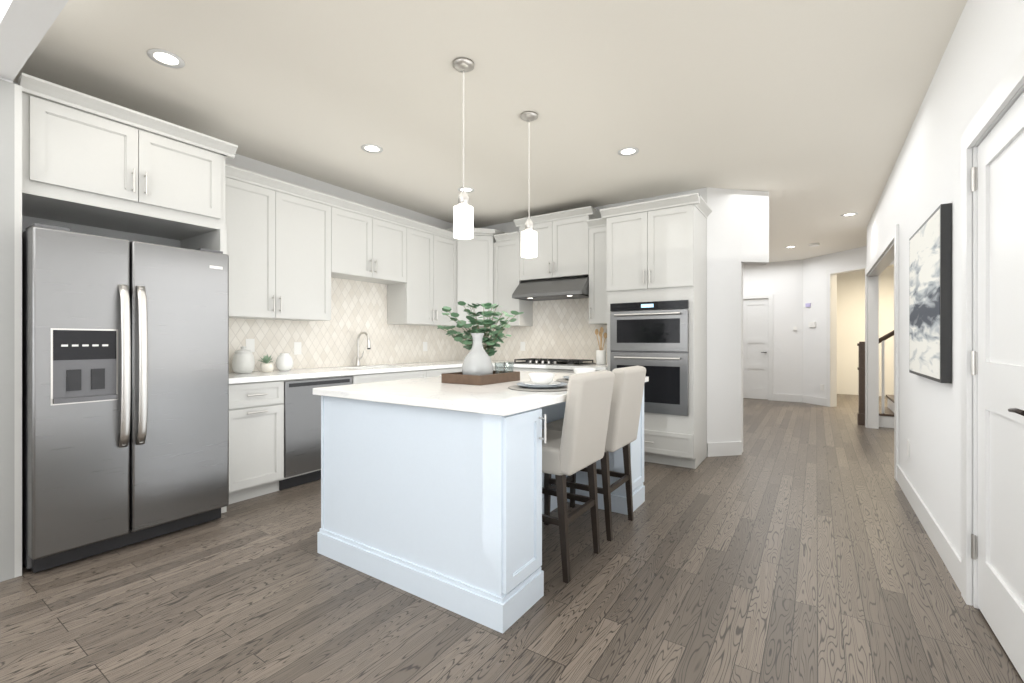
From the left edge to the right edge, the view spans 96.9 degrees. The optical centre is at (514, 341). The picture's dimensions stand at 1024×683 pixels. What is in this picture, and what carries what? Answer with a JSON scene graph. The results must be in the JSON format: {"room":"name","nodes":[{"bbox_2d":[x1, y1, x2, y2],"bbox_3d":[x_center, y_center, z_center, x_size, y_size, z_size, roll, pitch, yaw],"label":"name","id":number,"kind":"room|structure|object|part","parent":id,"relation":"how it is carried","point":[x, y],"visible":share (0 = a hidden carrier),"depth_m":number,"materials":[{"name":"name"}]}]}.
{"room":"kitchen","nodes":[
{"label":"kitchen","id":0,"kind":"room"},
{"bbox_2d":[0,0,68,80],"bbox_3d":[-0.916,-1.446,1.143,3.960,0.268,0.120,0,0,34],"label":"wall","id":1,"kind":"structure","parent":0,"point":[25,25],"depth_m":1.90,"materials":[{"name":"paint"}]},
{"bbox_2d":[13,82,453,372],"bbox_3d":[-2.879,-0.197,3.139,0.120,2.770,8.170,0,0,34],"label":"wall","id":2,"kind":"structure","parent":0,"point":[258,167],"depth_m":4.12,"materials":[{"name":"paint"}]},
{"bbox_2d":[18,73,153,230],"bbox_3d":[-2.664,-1.069,2.746,0.646,0.595,0.552,0,0,34],"label":"upper cabinet","id":3,"kind":"object","parent":2,"relation":"attached to","point":[87,160],"depth_m":2.57,"materials":[{"name":"white wood"}]},
{"bbox_2d":[122,117,229,244],"bbox_3d":[-2.424,-1.069,3.106,0.646,0.595,0.551,0,0,34],"label":"upper cabinet","id":4,"kind":"object","parent":2,"relation":"attached to","point":[192,175],"depth_m":3.00,"materials":[{"name":"white wood"}]},
{"bbox_2d":[182,165,285,319],"bbox_3d":[-2.247,-0.762,3.671,0.316,1.140,0.580,0,0,34],"label":"upper cabinet","id":5,"kind":"object","parent":2,"relation":"attached to","point":[255,244],"depth_m":3.64,"materials":[{"name":"white wood"}]},
{"bbox_2d":[246,339,254,351],"bbox_3d":[-2.278,0.038,3.911,0.004,0.116,0.072,0,0,34],"label":"electrical outlet plate","id":6,"kind":"object","parent":2,"relation":"attached to","point":[250,344],"depth_m":3.91,"materials":[{"name":"plastic"}]},
{"bbox_2d":[294,342,300,354],"bbox_3d":[-2.040,0.068,4.269,0.004,0.116,0.072,0,0,34],"label":"electrical outlet plate","id":7,"kind":"object","parent":2,"relation":"attached to","point":[297,345],"depth_m":4.26,"materials":[{"name":"plastic"}]},
{"bbox_2d":[286,182,337,320],"bbox_3d":[-1.974,-0.762,4.080,0.316,1.140,0.639,0,0,34],"label":"upper cabinet","id":8,"kind":"object","parent":2,"relation":"attached to","point":[290,249],"depth_m":4.04,"materials":[{"name":"white wood"}]},
{"bbox_2d":[229,277,468,372],"bbox_3d":[-1.586,-0.250,4.962,0.010,1.024,3.461,0,0,34],"label":"tile backsplash","id":9,"kind":"structure","parent":2,"relation":"attached to","point":[357,307],"depth_m":4.75,"materials":[{"name":"beige tile"}]},
{"bbox_2d":[338,198,377,280],"bbox_3d":[-1.685,-0.987,4.515,0.316,0.690,0.524,0,0,34],"label":"upper cabinet","id":10,"kind":"object","parent":2,"relation":"attached to","point":[357,224],"depth_m":4.46,"materials":[{"name":"white wood"}]},
{"bbox_2d":[363,210,409,284],"bbox_3d":[-1.460,-0.987,4.853,0.316,0.690,0.524,0,0,34],"label":"upper cabinet","id":11,"kind":"object","parent":2,"relation":"attached to","point":[393,230],"depth_m":4.84,"materials":[{"name":"white wood"}]},
{"bbox_2d":[387,221,429,324],"bbox_3d":[-1.199,-0.762,5.246,0.316,1.140,0.538,0,0,34],"label":"upper cabinet","id":12,"kind":"object","parent":2,"relation":"attached to","point":[406,304],"depth_m":5.12,"materials":[{"name":"white wood"}]},
{"bbox_2d":[423,342,426,350],"bbox_3d":[-1.115,0.068,5.659,0.004,0.116,0.072,0,0,34],"label":"electrical outlet plate","id":13,"kind":"object","parent":2,"relation":"attached to","point":[424,343],"depth_m":5.65,"materials":[{"name":"plastic"}]},
{"bbox_2d":[426,225,457,326],"bbox_3d":[-0.950,-0.762,5.570,0.372,1.140,0.512,0,0,34],"label":"upper cabinet","id":14,"kind":"object","parent":2,"relation":"attached to","point":[443,246],"depth_m":5.47,"materials":[{"name":"white wood"}]},
{"bbox_2d":[458,228,493,326],"bbox_3d":[-0.531,-0.774,5.906,0.697,1.165,0.695,0,0,34],"label":"upper cabinet","id":15,"kind":"object","parent":2,"relation":"attached to","point":[476,254],"depth_m":5.72,"materials":[{"name":"white wood"}]},
{"bbox_2d":[13,0,966,266],"bbox_3d":[1.921,-1.612,4.468,6.800,0.060,15.700,0,0,34],"label":"ceiling","id":16,"kind":"structure","parent":0,"point":[803,112],"depth_m":2.86,"materials":[{"name":"paint"}]},
{"bbox_2d":[147,49,184,67],"bbox_3d":[-1.947,-1.579,2.537,0.170,0.005,0.170,0,0,34],"label":"recessed light","id":17,"kind":"object","parent":16,"relation":"in","point":[165,58],"visible":1,"depth_m":2.54,"materials":[{"name":"white"}]},
{"bbox_2d":[361,144,382,152],"bbox_3d":[-1.168,-1.579,3.725,0.170,0.005,0.170,0,0,34],"label":"recessed light","id":18,"kind":"object","parent":16,"relation":"in","point":[370,148],"visible":1,"depth_m":3.72,"materials":[{"name":"white"}]},
{"bbox_2d":[453,57,473,239],"bbox_3d":[-0.291,-1.087,2.588,0.124,0.989,0.124,0,0,34],"label":"pendant light","id":19,"kind":"object","parent":16,"relation":"hanging from","point":[463,221],"visible":0.98,"depth_m":2.55,"materials":[{"name":"white glass"}]},
{"bbox_2d":[458,187,473,192],"bbox_3d":[-0.506,-1.579,4.738,0.170,0.005,0.170,0,0,34],"label":"recessed light","id":20,"kind":"object","parent":16,"relation":"in","point":[467,189],"visible":0.85,"depth_m":4.73,"materials":[{"name":"white"}]},
{"bbox_2d":[520,111,537,257],"bbox_3d":[0.102,-1.087,3.180,0.124,0.989,0.124,0,0,34],"label":"pendant light","id":21,"kind":"object","parent":16,"relation":"hanging from","point":[529,242],"visible":1,"depth_m":3.15,"materials":[{"name":"white glass"}]},
{"bbox_2d":[618,147,638,155],"bbox_3d":[0.948,-1.579,3.782,0.170,0.005,0.170,0,0,34],"label":"recessed light","id":22,"kind":"object","parent":16,"relation":"in","point":[628,151],"visible":1,"depth_m":3.78,"materials":[{"name":"white"}]},
{"bbox_2d":[741,190,768,264],"bbox_3d":[2.553,-1.206,4.858,0.389,0.748,0.182,0,0,-7],"label":"ceiling bulkhead","id":23,"kind":"object","parent":16,"relation":"attached to","point":[754,227],"visible":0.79,"depth_m":4.77,"materials":[{"name":"paint"}]},
{"bbox_2d":[841,213,857,216],"bbox_3d":[4.183,-1.579,5.666,0.170,0.005,0.170,0,0,34],"label":"recessed light","id":24,"kind":"object","parent":16,"relation":"in","point":[848,214],"visible":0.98,"depth_m":5.66,"materials":[{"name":"white"}]},
{"bbox_2d":[0,394,1023,682],"bbox_3d":[1.921,1.218,4.468,6.800,0.060,15.700,0,0,34],"label":"floor","id":25,"kind":"structure","parent":0,"point":[792,544],"depth_m":2.07,"materials":[{"name":"brown wood"}]},
{"bbox_2d":[22,223,228,572],"bbox_3d":[-2.451,0.297,2.830,0.895,1.782,0.906,0,0,34],"label":"fridge","id":26,"kind":"object","parent":25,"relation":"on","point":[125,392],"visible":0.94,"depth_m":2.50,"materials":[{"name":"grey metal"}]},
{"bbox_2d":[229,380,276,503],"bbox_3d":[-2.172,0.745,3.531,0.596,0.885,0.430,0,0,34],"label":"base cabinet","id":27,"kind":"object","parent":25,"relation":"on","point":[274,430],"depth_m":3.36,"materials":[{"name":"white wood"}]},
{"bbox_2d":[229,360,463,383],"bbox_3d":[-1.327,0.282,4.787,0.632,0.038,3.458,0,0,34],"label":"countertop","id":28,"kind":"structure","parent":27,"relation":"on","point":[357,370],"depth_m":4.06,"materials":[{"name":"white stone"}]},
{"bbox_2d":[232,346,254,373],"bbox_3d":[-2.220,0.152,3.716,0.164,0.220,0.164,0,0,34],"label":"lidded jar","id":29,"kind":"object","parent":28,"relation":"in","point":[243,361],"visible":1,"depth_m":3.66,"materials":[{"name":"grey ceramic"}]},
{"bbox_2d":[258,355,273,371],"bbox_3d":[-2.091,0.185,3.837,0.104,0.155,0.157,0,0,34],"label":"succulent pot","id":30,"kind":"object","parent":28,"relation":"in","point":[266,366],"visible":1,"depth_m":3.80,"materials":[{"name":"beige ceramic"}]},
{"bbox_2d":[276,353,292,370],"bbox_3d":[-2.023,0.184,3.993,0.140,0.155,0.140,0,0,34],"label":"vase","id":31,"kind":"object","parent":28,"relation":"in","point":[284,361],"visible":1,"depth_m":3.95,"materials":[{"name":"ceramic"}]},
{"bbox_2d":[355,332,370,366],"bbox_3d":[-1.558,0.082,4.713,0.220,0.361,0.087,0,0,34],"label":"faucet","id":32,"kind":"object","parent":28,"relation":"on","point":[358,359],"depth_m":4.73,"materials":[{"name":"silver metal"}]},
{"bbox_2d":[277,376,360,490],"bbox_3d":[-1.874,0.745,3.978,0.598,0.885,0.758,0,0,34],"label":"base cabinet","id":33,"kind":"object","parent":25,"relation":"on","point":[298,410],"depth_m":3.67,"materials":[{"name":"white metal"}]},
{"bbox_2d":[279,376,352,490],"bbox_3d":[-1.662,0.750,3.837,0.092,0.869,0.616,0,0,34],"label":"dishwasher","id":34,"kind":"object","parent":33,"relation":"in","point":[301,409],"depth_m":3.68,"materials":[{"name":"silver metal"}]},
{"bbox_2d":[361,368,432,383],"bbox_3d":[-1.426,0.745,4.653,0.596,0.885,0.977,0,0,34],"label":"base cabinet","id":35,"kind":"object","parent":25,"relation":"on","point":[373,376],"depth_m":4.48,"materials":[{"name":"white wood"}]},
{"bbox_2d":[433,368,461,376],"bbox_3d":[-1.030,0.745,5.248,0.596,0.885,0.688,0,0,34],"label":"base cabinet","id":36,"kind":"object","parent":25,"relation":"on","point":[436,371],"depth_m":5.08,"materials":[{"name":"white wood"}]},
{"bbox_2d":[313,390,644,632],"bbox_3d":[-0.070,0.746,2.958,1.354,0.884,1.832,0,0,34],"label":"kitchen island","id":37,"kind":"object","parent":25,"relation":"on","point":[431,489],"depth_m":2.08,"materials":[{"name":"white wood"}]},
{"bbox_2d":[313,370,648,417],"bbox_3d":[-0.067,0.283,2.956,1.315,0.038,1.870,0,0,34],"label":"island countertop","id":38,"kind":"structure","parent":37,"relation":"on","point":[497,399],"depth_m":2.26,"materials":[{"name":"white stone"}]},
{"bbox_2d":[441,370,519,384],"bbox_3d":[-0.211,0.233,2.944,0.310,0.058,0.430,0,0,34],"label":"wood tray","id":39,"kind":"object","parent":38,"relation":"on","point":[461,378],"visible":0.9,"depth_m":2.80,"materials":[{"name":"brown wood"}]},
{"bbox_2d":[462,333,492,374],"bbox_3d":[-0.232,0.100,2.849,0.200,0.299,0.200,0,0,34],"label":"vase","id":40,"kind":"object","parent":39,"relation":"on","point":[477,360],"visible":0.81,"depth_m":2.79,"materials":[{"name":"white ceramic"}]},
{"bbox_2d":[437,301,523,355],"bbox_3d":[-0.188,-0.012,3.068,0.631,0.522,0.597,0,0,34],"label":"eucalyptus branches","id":41,"kind":"object","parent":40,"relation":"in","point":[497,335],"visible":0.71,"depth_m":3.00,"materials":[{"name":"leaf"},{"name":"wood"}]},
{"bbox_2d":[495,362,513,373],"bbox_3d":[-0.067,0.195,2.989,0.072,0.110,0.157,0,0,40],"label":"glasses","id":42,"kind":"object","parent":39,"relation":"on","point":[504,370],"visible":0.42,"depth_m":2.99,"materials":[{"name":"clear glass"}]},
{"bbox_2d":[508,385,567,391],"bbox_3d":[0.153,0.259,2.534,0.380,0.006,0.380,0,0,34],"label":"placemat","id":43,"kind":"object","parent":38,"relation":"on","point":[522,388],"visible":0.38,"depth_m":2.40,"materials":[{"name":"beige fabric"}]},
{"bbox_2d":[517,373,566,388],"bbox_3d":[0.153,0.219,2.534,0.284,0.074,0.284,0,0,34],"label":"plate","id":44,"kind":"object","parent":43,"relation":"on","point":[542,380],"visible":1,"depth_m":2.48,"materials":[{"name":"white ceramic"}]},
{"bbox_2d":[556,378,568,382],"bbox_3d":[0.463,0.259,3.000,0.380,0.006,0.380,0,0,34],"label":"placemat","id":45,"kind":"object","parent":38,"relation":"on","point":[563,380],"visible":0.15,"depth_m":2.95,"materials":[{"name":"beige fabric"}]},
{"bbox_2d":[563,368,595,378],"bbox_3d":[0.463,0.219,3.000,0.284,0.074,0.284,0,0,34],"label":"plate","id":46,"kind":"object","parent":45,"relation":"on","point":[580,370],"visible":0.25,"depth_m":2.95,"materials":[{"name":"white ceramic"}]},
{"bbox_2d":[509,368,574,372],"bbox_3d":[0.452,0.745,5.311,1.038,0.885,0.596,0,0,34],"label":"base cabinet","id":47,"kind":"object","parent":25,"relation":"on","point":[558,370],"depth_m":5.01,"materials":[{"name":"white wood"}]},
{"bbox_2d":[491,360,606,370],"bbox_3d":[0.410,0.282,5.329,1.660,0.038,0.631,0,0,34],"label":"countertop","id":48,"kind":"structure","parent":47,"relation":"on","point":[520,363],"depth_m":5.09,"materials":[{"name":"white stone"}]},
{"bbox_2d":[595,327,606,364],"bbox_3d":[0.969,0.052,5.077,0.135,0.420,0.110,0,0,34],"label":"utensil crock","id":49,"kind":"object","parent":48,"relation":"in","point":[601,356],"visible":1,"depth_m":5.04,"materials":[{"name":"white ceramic"}]},
{"bbox_2d":[542,370,614,582],"bbox_3d":[0.216,0.675,2.492,0.551,1.027,0.430,0,0,34],"label":"stool","id":50,"kind":"object","parent":25,"relation":"on","point":[577,443],"visible":0.71,"depth_m":2.27,"materials":[{"name":"fabric"}]},
{"bbox_2d":[543,366,645,540],"bbox_3d":[0.526,0.675,2.958,0.551,1.027,0.430,0,0,34],"label":"stool","id":51,"kind":"object","parent":25,"relation":"on","point":[625,407],"visible":0.6,"depth_m":2.79,"materials":[{"name":"fabric"}]},
{"bbox_2d":[600,193,711,468],"bbox_3d":[1.435,-0.073,4.605,0.940,2.522,0.682,0,0,34],"label":"tall cabinet","id":52,"kind":"object","parent":25,"relation":"on","point":[657,289],"visible":0.88,"depth_m":4.33,"materials":[{"name":"white wood"}]},
{"bbox_2d":[857,330,893,427],"bbox_3d":[5.818,0.071,6.313,1.715,2.234,0.910,0,0,34],"label":"flight","id":53,"kind":"object","parent":25,"relation":"on","point":[886,416],"visible":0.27,"depth_m":6.40,"materials":[{"name":"brown wood"}]},
{"bbox_2d":[479,187,742,451],"bbox_3d":[0.916,-0.197,5.647,3.420,2.770,0.450,0,0,34],"label":"wall","id":54,"kind":"structure","parent":0,"point":[724,343],"depth_m":4.71,"materials":[{"name":"paint"}]},
{"bbox_2d":[494,233,532,326],"bbox_3d":[-0.050,-0.762,5.779,0.433,1.140,0.372,0,0,34],"label":"upper cabinet","id":55,"kind":"object","parent":54,"relation":"attached to","point":[501,241],"depth_m":5.69,"materials":[{"name":"white wood"}]},
{"bbox_2d":[520,342,524,350],"bbox_3d":[0.109,0.068,5.897,0.072,0.116,0.005,0,0,34],"label":"electrical outlet plate","id":56,"kind":"object","parent":54,"relation":"attached to","point":[522,344],"depth_m":5.90,"materials":[{"name":"plastic"}]},
{"bbox_2d":[469,298,606,363],"bbox_3d":[0.333,-0.250,5.758,2.265,1.024,0.010,0,0,34],"label":"tile backsplash","id":57,"kind":"structure","parent":54,"relation":"attached to","point":[562,329],"depth_m":5.63,"materials":[{"name":"beige tile"}]},
{"bbox_2d":[510,206,601,300],"bbox_3d":[0.482,-0.997,5.357,0.920,0.970,0.486,0,0,34],"label":"upper cabinet","id":58,"kind":"object","parent":54,"relation":"attached to","point":[560,270],"depth_m":5.26,"materials":[{"name":"white wood"}]},
{"bbox_2d":[511,275,599,301],"bbox_3d":[0.482,-0.623,5.357,0.908,0.230,0.486,0,0,34],"label":"range hood","id":59,"kind":"object","parent":58,"relation":"attached to","point":[550,287],"depth_m":5.23,"materials":[{"name":"silver metal"}]},
{"bbox_2d":[586,217,606,324],"bbox_3d":[1.049,-0.762,5.082,0.328,1.140,0.316,0,0,34],"label":"upper cabinet","id":60,"kind":"object","parent":54,"relation":"attached to","point":[598,226],"depth_m":4.99,"materials":[{"name":"white wood"}]},
{"bbox_2d":[707,441,741,456],"bbox_3d":[2.177,1.118,4.700,0.396,0.140,0.014,0,0,-11],"label":"baseboard","id":61,"kind":"structure","parent":54,"relation":"attached to","point":[723,449],"depth_m":4.69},
{"bbox_2d":[743,260,802,394],"bbox_3d":[4.442,-0.197,9.649,2.860,2.770,0.120,0,0,34],"label":"wall","id":62,"kind":"structure","parent":0,"point":[781,282],"depth_m":8.98,"materials":[{"name":"paint"}]},
{"bbox_2d":[743,294,772,399],"bbox_3d":[4.920,0.120,9.265,0.630,2.135,0.050,0,0,34],"label":"door frame","id":63,"kind":"structure","parent":62,"relation":"in","point":[770,345],"depth_m":9.09,"materials":[{"name":"white wood"}]},
{"bbox_2d":[743,298,767,398],"bbox_3d":[4.929,0.158,9.279,0.456,2.040,0.087,0,0,34],"label":"hall door","id":64,"kind":"structure","parent":63,"relation":"attached to","point":[755,348],"depth_m":9.29,"materials":[{"name":"white wood"}]},
{"bbox_2d":[773,393,825,405],"bbox_3d":[4.509,1.118,9.297,3.121,0.140,0.391,0,0,34],"label":"baseboard","id":65,"kind":"structure","parent":62,"relation":"attached to","point":[801,398],"depth_m":8.82,"materials":[{"name":"white wood"}]},
{"bbox_2d":[793,243,823,389],"bbox_3d":[5.208,-0.337,8.063,0.492,2.489,1.669,0,0,34],"label":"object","id":66,"kind":"object","parent":62,"relation":"attached to","point":[812,324],"visible":0.98,"depth_m":8.51,"materials":[{"name":"plastic"}]},
{"bbox_2d":[763,267,893,395],"bbox_3d":[6.255,-0.197,10.965,6.820,2.770,0.120,0,0,34],"label":"wall","id":67,"kind":"structure","parent":0,"point":[850,310],"depth_m":10.03,"materials":[{"name":"paint"}]},
{"bbox_2d":[803,246,893,406],"bbox_3d":[5.861,-0.197,7.814,0.120,2.770,2.050,0,0,-11],"label":"wall","id":68,"kind":"structure","parent":0,"point":[814,338],"depth_m":8.42,"materials":[{"name":"paint"}]},
{"bbox_2d":[826,260,893,406],"bbox_3d":[5.823,-0.052,7.643,0.019,2.480,1.290,0,0,-11],"label":"door frame","id":69,"kind":"structure","parent":68,"relation":"attached to","point":[828,325],"depth_m":8.21,"materials":[{"name":"white wood"}]},
{"bbox_2d":[867,0,1023,605],"bbox_3d":[1.901,-0.197,1.695,0.120,2.770,11.060,0,0,34],"label":"wall","id":70,"kind":"structure","parent":0,"point":[984,48],"depth_m":2.50,"materials":[{"name":"paint"}]},
{"bbox_2d":[865,224,898,480],"bbox_3d":[4.123,0.098,5.039,0.155,2.180,2.950,0,0,34],"label":"door frame","id":71,"kind":"structure","parent":70,"relation":"attached to","point":[890,255],"depth_m":6.14,"materials":[{"name":"white wood"}]},
{"bbox_2d":[897,465,960,591],"bbox_3d":[2.675,1.118,2.982,0.013,0.140,2.080,0,0,34],"label":"baseboard","id":72,"kind":"structure","parent":70,"relation":"attached to","point":[947,552],"depth_m":2.65,"materials":[{"name":"white wood"}]},
{"bbox_2d":[909,203,951,382],"bbox_3d":[2.501,-0.247,2.749,0.044,0.930,0.960,0,0,34],"label":"framed art","id":73,"kind":"object","parent":70,"relation":"attached to","point":[930,298],"visible":1,"depth_m":2.52,"materials":[{"name":"fabric"}]},
{"bbox_2d":[961,48,1023,608],"bbox_3d":[1.867,0.116,1.663,0.139,2.145,1.010,0,0,34],"label":"door frame","id":74,"kind":"structure","parent":70,"relation":"attached to","point":[1007,88],"depth_m":2.04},
{"bbox_2d":[978,92,1023,680],"bbox_3d":[1.826,0.157,1.685,0.108,2.038,0.805,0,0,34],"label":"door","id":75,"kind":"structure","parent":70,"relation":"in","point":[1001,376],"depth_m":1.77,"materials":[{"name":"white wood"}]},
{"bbox_2d":[971,167,977,559],"bbox_3d":[2.060,0.098,2.021,0.037,1.748,0.018,0,0,34],"label":"door hinges","id":76,"kind":"object","parent":75,"relation":"attached to","point":[974,362],"depth_m":2.02,"materials":[{"name":"silver metal"}]},
{"bbox_3d":[1.647,0.228,1.456,0.063,0.060,0.151,0,0,34],"label":"handle","id":77,"kind":"part","parent":75,"relation":"part of","materials":[{"name":"brown metal"}]},
{"bbox_3d":[-2.856,-0.197,2.434,0.700,2.770,0.120,0,0,34],"label":"wall","id":78,"kind":"structure","parent":0,"visible":0},
{"bbox_2d":[0,79,21,581],"bbox_3d":[-2.845,-0.052,2.428,0.725,2.480,0.173,0,0,34],"label":"wall trim","id":79,"kind":"structure","parent":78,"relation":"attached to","point":[10,330],"depth_m":2.27,"materials":[{"name":"white wood"}]}
]}

